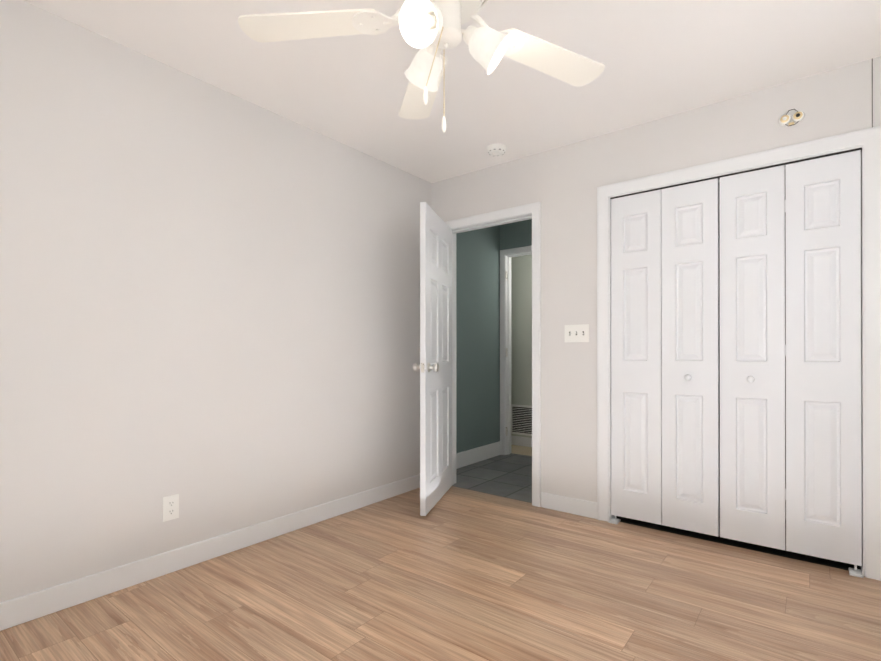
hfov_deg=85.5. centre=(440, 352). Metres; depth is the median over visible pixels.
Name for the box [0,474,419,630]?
baseboard
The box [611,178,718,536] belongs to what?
closet door
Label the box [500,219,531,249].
wall
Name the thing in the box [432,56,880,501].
wall
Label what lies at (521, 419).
air vent
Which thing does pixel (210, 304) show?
wall
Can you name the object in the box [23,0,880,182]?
ceiling
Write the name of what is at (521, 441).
baseboard
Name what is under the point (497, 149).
smoke detector
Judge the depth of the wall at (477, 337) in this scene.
4.64 m
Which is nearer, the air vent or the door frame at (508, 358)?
the door frame at (508, 358)
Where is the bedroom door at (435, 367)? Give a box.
[413,202,451,515]
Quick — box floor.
[0,445,880,660]
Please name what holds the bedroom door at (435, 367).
in the wall at (561, 184)
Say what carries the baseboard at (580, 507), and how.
attached to the wall at (561, 184)
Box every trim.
[506,271,507,435]
[597,126,880,580]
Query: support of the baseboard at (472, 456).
attached to the wall at (477, 337)
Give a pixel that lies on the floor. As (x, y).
(457, 574)
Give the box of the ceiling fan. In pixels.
[238,0,604,132]
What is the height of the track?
2.035 m
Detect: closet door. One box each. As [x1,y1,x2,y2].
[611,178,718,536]
[720,150,861,565]
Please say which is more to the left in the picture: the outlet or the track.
the outlet
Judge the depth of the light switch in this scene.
3.12 m
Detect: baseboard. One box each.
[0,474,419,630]
[456,441,500,468]
[511,435,531,446]
[541,492,596,518]
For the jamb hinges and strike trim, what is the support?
attached to the door frame at (508, 358)
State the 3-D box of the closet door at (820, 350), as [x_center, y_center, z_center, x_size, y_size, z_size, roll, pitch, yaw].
[1.776,0.026,2.453,0.587,1.985,0.079,0,0,38]
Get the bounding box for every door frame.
[445,202,540,506]
[500,245,531,454]
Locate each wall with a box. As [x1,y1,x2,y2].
[0,0,431,602]
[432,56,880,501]
[456,225,499,452]
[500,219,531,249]
[511,255,531,437]
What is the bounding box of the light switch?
[565,324,588,341]
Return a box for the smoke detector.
[487,143,505,155]
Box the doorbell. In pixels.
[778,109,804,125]
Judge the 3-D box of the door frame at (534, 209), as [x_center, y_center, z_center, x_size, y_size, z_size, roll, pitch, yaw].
[0.378,0.013,3.591,0.874,2.097,0.139,0,0,38]
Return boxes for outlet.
[163,494,178,521]
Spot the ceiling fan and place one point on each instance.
(432, 29)
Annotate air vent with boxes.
[511,404,531,435]
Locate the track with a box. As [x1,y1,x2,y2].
[608,148,863,577]

